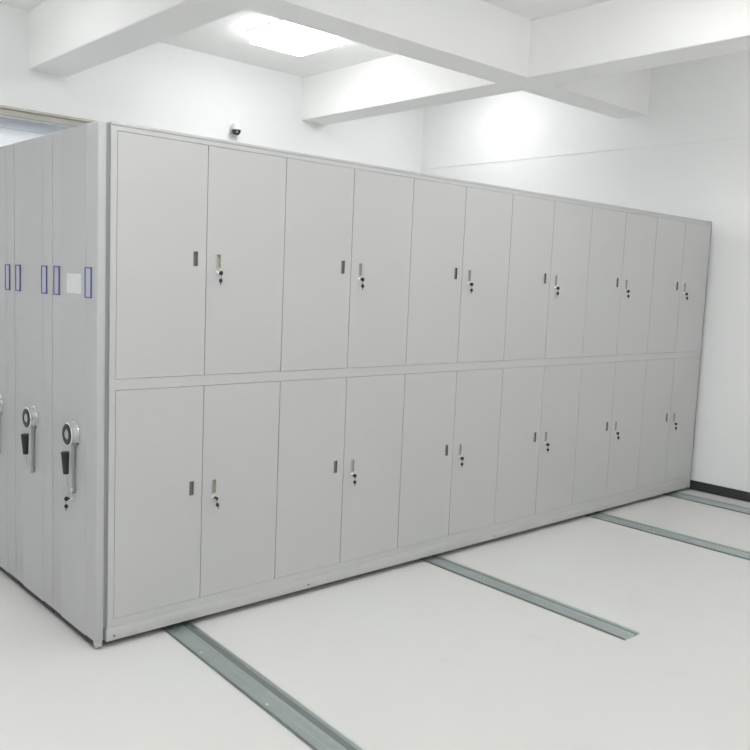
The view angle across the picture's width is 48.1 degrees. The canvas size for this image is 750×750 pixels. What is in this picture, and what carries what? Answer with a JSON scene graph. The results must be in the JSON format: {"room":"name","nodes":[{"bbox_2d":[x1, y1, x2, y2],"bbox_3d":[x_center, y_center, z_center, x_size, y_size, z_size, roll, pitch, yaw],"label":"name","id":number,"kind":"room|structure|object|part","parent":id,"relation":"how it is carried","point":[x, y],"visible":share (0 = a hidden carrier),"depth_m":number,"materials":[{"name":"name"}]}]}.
{"room":"archive storage room","nodes":[
{"label":"archive storage room","id":0,"kind":"room"},
{"bbox_2d":[0,4,423,172],"bbox_3d":[-3.199,-1.024,6.584,9.725,3.690,0.200,-3,8,-42],"label":"wall","id":1,"kind":"structure","parent":0,"point":[158,85],"depth_m":7.66,"materials":[{"name":"white paint"}]},
{"bbox_2d":[0,117,69,146],"bbox_3d":[-3.711,-1.049,6.101,3.920,1.902,0.080,-3,8,-42],"label":"window","id":2,"kind":"structure","parent":1,"relation":"in","point":[12,131],"depth_m":6.75,"materials":[{"name":"white glass"}]},
{"bbox_2d":[0,105,95,126],"bbox_3d":[-3.590,-2.018,5.905,4.160,0.069,0.060,-3,8,-42],"label":"trim","id":3,"kind":"structure","parent":1,"relation":"attached to","point":[10,111],"depth_m":6.72,"materials":[{"name":"grey"}]},
{"bbox_2d":[28,0,267,76],"bbox_3d":[0.637,-2.116,3.145,0.320,0.450,9.750,-3,8,-42],"label":"ceiling beam","id":4,"kind":"structure","parent":1,"relation":"attached to","point":[66,38],"depth_m":5.76,"materials":[{"name":"white paint"}]},
{"bbox_2d":[230,121,240,134],"bbox_3d":[-1.309,-2.316,7.892,0.094,0.131,0.118,-3,8,-42],"label":"security camera","id":5,"kind":"object","parent":1,"relation":"attached to","point":[235,127],"visible":1,"depth_m":7.85,"materials":[{"name":"white plastic"}]},
{"bbox_2d":[302,0,749,124],"bbox_3d":[2.643,-2.245,4.947,0.320,0.420,9.750,-3,8,-42],"label":"ceiling beam","id":6,"kind":"structure","parent":1,"relation":"attached to","point":[611,37],"depth_m":6.10,"materials":[{"name":"white paint"}]},
{"bbox_2d":[0,0,610,76],"bbox_3d":[0.206,-2.389,2.713,10.125,0.150,10.150,-3,8,-42],"label":"ceiling","id":7,"kind":"structure","parent":0,"point":[227,37],"depth_m":7.26,"materials":[{"name":"white paint"}]},
{"bbox_2d":[247,19,338,55],"bbox_3d":[-0.659,-2.755,6.880,0.560,0.105,0.560,-3,8,-42],"label":"ceiling light","id":8,"kind":"object","parent":7,"relation":"attached to","point":[279,35],"visible":0.77,"depth_m":6.77,"materials":[{"name":"white plastic"}]},
{"bbox_3d":[-0.657,-2.799,6.875,0.560,0.016,0.560,-3,8,-42],"label":"frame","id":9,"kind":"part","parent":8,"relation":"part of","materials":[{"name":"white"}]},
{"bbox_2d":[0,488,749,749],"bbox_3d":[-0.087,1.378,3.276,10.125,0.100,10.550,-3,8,-42],"label":"floor","id":10,"kind":"structure","parent":0,"point":[418,654],"depth_m":3.78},
{"bbox_2d":[161,620,363,749],"bbox_3d":[-1.499,1.103,4.710,0.140,0.015,4.590,-3,8,-39],"label":"rail","id":11,"kind":"object","parent":10,"relation":"on","point":[311,729],"visible":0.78,"depth_m":3.42,"materials":[{"name":"metal"}]},
{"bbox_2d":[0,143,17,583],"bbox_3d":[-0.063,-0.167,6.295,5.424,2.303,0.499,-3,8,-42],"label":"storage cabinet","id":12,"kind":"object","parent":11,"relation":"on","point":[7,171],"visible":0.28,"depth_m":4.42,"materials":[{"name":"grey metal"}]},
{"bbox_3d":[-1.905,-0.507,4.356,0.005,0.133,0.065,-3,8,-42],"label":"label frame","id":13,"kind":"part","parent":12,"relation":"part of","materials":[{"name":"blue plastic"}]},
{"bbox_2d":[14,133,54,613],"bbox_3d":[0.272,-0.112,5.926,5.424,2.303,0.499,-3,8,-42],"label":"storage cabinet","id":14,"kind":"object","parent":11,"relation":"on","point":[33,158],"visible":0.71,"depth_m":4.13,"materials":[{"name":"grey metal"}]},
{"bbox_3d":[-1.804,-0.491,4.245,0.005,0.133,0.065,-3,8,-42],"label":"label frame","id":15,"kind":"part","parent":14,"relation":"part of","materials":[{"name":"blue plastic"}]},
{"bbox_3d":[-1.705,0.363,4.172,0.023,0.247,0.032,-3,8,-42],"label":"crank arm","id":16,"kind":"part","parent":14,"relation":"part of","materials":[{"name":"silver metal"}]},
{"bbox_3d":[-1.570,-0.453,3.987,0.005,0.133,0.065,-3,8,-42],"label":"label frame","id":17,"kind":"part","parent":14,"relation":"part of","materials":[{"name":"blue plastic"}]},
{"bbox_2d":[53,121,711,647],"bbox_3d":[0.617,-0.056,5.546,5.424,2.303,0.530,-3,8,-42],"label":"storage cabinet","id":18,"kind":"object","parent":11,"relation":"on","point":[277,372],"visible":1,"depth_m":4.43,"materials":[{"name":"grey metal"}]},
{"bbox_3d":[-1.469,-0.436,3.876,0.005,0.133,0.065,-3,8,-42],"label":"label frame","id":19,"kind":"part","parent":18,"relation":"part of","materials":[{"name":"blue plastic"}]},
{"bbox_3d":[-1.371,0.418,3.803,0.023,0.247,0.032,-3,8,-42],"label":"crank arm","id":20,"kind":"part","parent":18,"relation":"part of","materials":[{"name":"silver metal"}]},
{"bbox_2d":[67,273,80,293],"bbox_3d":[-1.339,-0.407,3.735,0.001,0.087,0.157,-3,8,-42],"label":"paper sheet","id":21,"kind":"object","parent":18,"relation":"attached to","point":[73,280],"visible":1,"depth_m":3.73,"materials":[{"name":"white paper"}]},
{"bbox_3d":[-1.346,0.052,3.803,0.038,2.289,0.495,-3,8,-42],"label":"panel","id":22,"kind":"part","parent":18,"relation":"part of","materials":[{"name":"grey metal"}]},
{"bbox_3d":[-1.235,-0.398,3.618,0.005,0.133,0.065,-3,8,-42],"label":"label frame","id":23,"kind":"part","parent":18,"relation":"part of","materials":[{"name":"blue plastic"}]},
{"bbox_3d":[-0.996,0.572,3.873,0.436,1.033,0.018,-3,8,-42],"label":"door","id":24,"kind":"part","parent":18,"relation":"part of","materials":[{"name":"grey metal"}]},
{"bbox_3d":[-0.950,-0.516,3.753,0.436,1.054,0.018,-3,8,-42],"label":"door","id":25,"kind":"part","parent":18,"relation":"part of","materials":[{"name":"grey metal"}]},
{"bbox_3d":[-0.871,0.535,3.976,0.023,0.068,0.013,-3,8,-42],"label":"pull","id":26,"kind":"part","parent":18,"relation":"part of","materials":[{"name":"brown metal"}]},
{"bbox_3d":[-0.826,-0.533,3.858,0.023,0.068,0.013,-3,8,-42],"label":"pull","id":27,"kind":"part","parent":18,"relation":"part of","materials":[{"name":"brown metal"}]},
{"bbox_3d":[-0.780,0.537,4.058,0.023,0.068,0.013,-3,8,-42],"label":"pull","id":28,"kind":"part","parent":18,"relation":"part of","materials":[{"name":"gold metal"}]},
{"bbox_3d":[-0.735,-0.532,3.941,0.023,0.068,0.013,-3,8,-42],"label":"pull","id":29,"kind":"part","parent":18,"relation":"part of","materials":[{"name":"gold metal"}]},
{"bbox_3d":[-0.669,0.553,4.166,0.436,1.033,0.018,-3,8,-42],"label":"door","id":30,"kind":"part","parent":18,"relation":"part of","materials":[{"name":"grey metal"}]},
{"bbox_3d":[-0.624,-0.535,4.047,0.436,1.054,0.018,-3,8,-42],"label":"door","id":31,"kind":"part","parent":18,"relation":"part of","materials":[{"name":"grey metal"}]},
{"bbox_3d":[-0.343,0.535,4.460,0.436,1.033,0.018,-3,8,-42],"label":"door","id":32,"kind":"part","parent":18,"relation":"part of","materials":[{"name":"grey metal"}]},
{"bbox_3d":[-0.297,-0.553,4.340,0.436,1.054,0.018,-3,8,-42],"label":"door","id":33,"kind":"part","parent":18,"relation":"part of","materials":[{"name":"grey metal"}]},
{"bbox_3d":[-0.218,0.498,4.563,0.023,0.068,0.013,-3,8,-42],"label":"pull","id":34,"kind":"part","parent":18,"relation":"part of","materials":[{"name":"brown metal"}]},
{"bbox_3d":[-0.173,-0.571,4.446,0.023,0.068,0.013,-3,8,-42],"label":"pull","id":35,"kind":"part","parent":18,"relation":"part of","materials":[{"name":"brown metal"}]},
{"bbox_3d":[-0.127,0.500,4.645,0.023,0.068,0.013,-3,8,-42],"label":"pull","id":36,"kind":"part","parent":18,"relation":"part of","materials":[{"name":"grey metal"}]},
{"bbox_3d":[-0.082,-0.569,4.528,0.023,0.068,0.013,-3,8,-42],"label":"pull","id":37,"kind":"part","parent":18,"relation":"part of","materials":[{"name":"grey metal"}]},
{"bbox_3d":[-0.017,0.516,4.754,0.436,1.033,0.018,-3,8,-42],"label":"door","id":38,"kind":"part","parent":18,"relation":"part of","materials":[{"name":"grey metal"}]},
{"bbox_3d":[0.029,-0.572,4.634,0.436,1.054,0.018,-3,8,-42],"label":"door","id":39,"kind":"part","parent":18,"relation":"part of","materials":[{"name":"grey metal"}]},
{"bbox_3d":[0.697,-1.196,5.470,5.294,0.014,0.499,-3,8,-42],"label":"panel","id":40,"kind":"part","parent":18,"relation":"part of","materials":[{"name":"grey metal"}]},
{"bbox_3d":[0.310,0.498,5.047,0.436,1.033,0.018,-3,8,-42],"label":"door","id":41,"kind":"part","parent":18,"relation":"part of","materials":[{"name":"grey metal"}]},
{"bbox_3d":[0.356,-0.590,4.928,0.436,1.054,0.018,-3,8,-42],"label":"door","id":42,"kind":"part","parent":18,"relation":"part of","materials":[{"name":"grey metal"}]},
{"bbox_3d":[0.435,0.461,5.151,0.023,0.068,0.013,-3,8,-42],"label":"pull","id":43,"kind":"part","parent":18,"relation":"part of","materials":[{"name":"grey metal"}]},
{"bbox_3d":[0.480,-0.608,5.033,0.023,0.068,0.013,-3,8,-42],"label":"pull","id":44,"kind":"part","parent":18,"relation":"part of","materials":[{"name":"grey metal"}]},
{"bbox_3d":[0.571,-0.606,5.115,0.023,0.068,0.013,-3,8,-42],"label":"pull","id":45,"kind":"part","parent":18,"relation":"part of","materials":[{"name":"grey metal"}]},
{"bbox_3d":[0.636,0.479,5.341,0.436,1.033,0.018,-3,8,-42],"label":"door","id":46,"kind":"part","parent":18,"relation":"part of","materials":[{"name":"grey metal"}]},
{"bbox_3d":[0.682,-0.609,5.221,0.436,1.054,0.018,-3,8,-42],"label":"door","id":47,"kind":"part","parent":18,"relation":"part of","materials":[{"name":"grey metal"}]},
{"bbox_3d":[0.963,0.461,5.635,0.436,1.033,0.018,-3,8,-42],"label":"door","id":48,"kind":"part","parent":18,"relation":"part of","materials":[{"name":"grey metal"}]},
{"bbox_3d":[1.009,-0.627,5.515,0.436,1.054,0.018,-3,8,-42],"label":"door","id":49,"kind":"part","parent":18,"relation":"part of","materials":[{"name":"grey metal"}]},
{"bbox_3d":[1.289,0.442,5.928,0.436,1.033,0.018,-3,8,-42],"label":"door","id":50,"kind":"part","parent":18,"relation":"part of","materials":[{"name":"grey metal"}]},
{"bbox_3d":[1.335,-0.646,5.809,0.436,1.054,0.018,-3,8,-42],"label":"door","id":51,"kind":"part","parent":18,"relation":"part of","materials":[{"name":"grey metal"}]},
{"bbox_3d":[1.616,0.423,6.222,0.436,1.033,0.018,-3,8,-42],"label":"door","id":52,"kind":"part","parent":18,"relation":"part of","materials":[{"name":"grey metal"}]},
{"bbox_3d":[1.661,-0.665,6.102,0.436,1.054,0.018,-3,8,-42],"label":"door","id":53,"kind":"part","parent":18,"relation":"part of","materials":[{"name":"grey metal"}]},
{"bbox_3d":[1.942,0.405,6.516,0.436,1.033,0.018,-3,8,-42],"label":"door","id":54,"kind":"part","parent":18,"relation":"part of","materials":[{"name":"grey metal"}]},
{"bbox_3d":[1.988,-0.683,6.396,0.436,1.054,0.018,-3,8,-42],"label":"door","id":55,"kind":"part","parent":18,"relation":"part of","materials":[{"name":"grey metal"}]},
{"bbox_3d":[2.269,0.386,6.809,0.436,1.033,0.018,-3,8,-42],"label":"door","id":56,"kind":"part","parent":18,"relation":"part of","materials":[{"name":"grey metal"}]},
{"bbox_3d":[2.314,-0.702,6.690,0.436,1.054,0.018,-3,8,-42],"label":"door","id":57,"kind":"part","parent":18,"relation":"part of","materials":[{"name":"grey metal"}]},
{"bbox_3d":[2.595,0.368,7.103,0.436,1.033,0.018,-3,8,-42],"label":"door","id":58,"kind":"part","parent":18,"relation":"part of","materials":[{"name":"grey metal"}]},
{"bbox_3d":[2.641,-0.720,6.983,0.436,1.054,0.018,-3,8,-42],"label":"door","id":59,"kind":"part","parent":18,"relation":"part of","materials":[{"name":"grey metal"}]},
{"bbox_3d":[2.616,-0.178,7.366,0.011,2.276,0.496,-3,8,-42],"label":"panel","id":60,"kind":"part","parent":18,"relation":"part of","materials":[{"name":"grey metal"}]},
{"bbox_2d":[420,555,638,640],"bbox_3d":[-0.236,1.031,5.848,0.128,0.015,4.590,-3,8,-41],"label":"rail","id":61,"kind":"object","parent":10,"relation":"on","point":[606,626],"visible":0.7,"depth_m":4.56,"materials":[{"name":"metal"}]},
{"bbox_2d":[585,511,749,559],"bbox_3d":[1.070,0.957,7.022,0.155,0.015,4.590,-3,8,-42],"label":"rail","id":62,"kind":"object","parent":10,"relation":"on","point":[710,545],"visible":0.52,"depth_m":5.88,"materials":[{"name":"metal"}]},
{"bbox_2d":[663,491,749,514],"bbox_3d":[1.931,0.908,7.798,0.175,0.015,4.590,-3,8,-42],"label":"rail","id":63,"kind":"object","parent":10,"relation":"on","point":[676,494],"visible":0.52,"depth_m":6.88,"materials":[{"name":"metal"}]},
{"bbox_2d":[421,51,749,491],"bbox_3d":[3.812,-0.692,6.238,0.200,3.690,10.150,-3,8,-42],"label":"wall","id":64,"kind":"structure","parent":0,"point":[706,98],"depth_m":7.29,"materials":[{"name":"white paint"}]},
{"bbox_2d":[246,0,650,118],"bbox_3d":[-1.266,-2.344,4.352,9.725,0.420,0.300,-3,8,-42],"label":"ceiling beam","id":65,"kind":"structure","parent":64,"relation":"attached to","point":[476,38],"depth_m":5.87,"materials":[{"name":"white paint"}]},
{"bbox_2d":[421,135,749,168],"bbox_3d":[3.783,-1.831,6.044,0.006,0.012,9.750,-3,8,-42],"label":"trim","id":66,"kind":"structure","parent":64,"relation":"attached to","point":[744,135],"depth_m":7.88,"materials":[{"name":"white paint"}]},
{"bbox_2d":[687,480,749,501],"bbox_3d":[3.657,1.104,6.364,0.014,0.082,9.750,-3,8,-42],"label":"baseboard","id":67,"kind":"structure","parent":64,"relation":"attached to","point":[694,485],"depth_m":7.15,"materials":[{"name":"black"}]}
]}

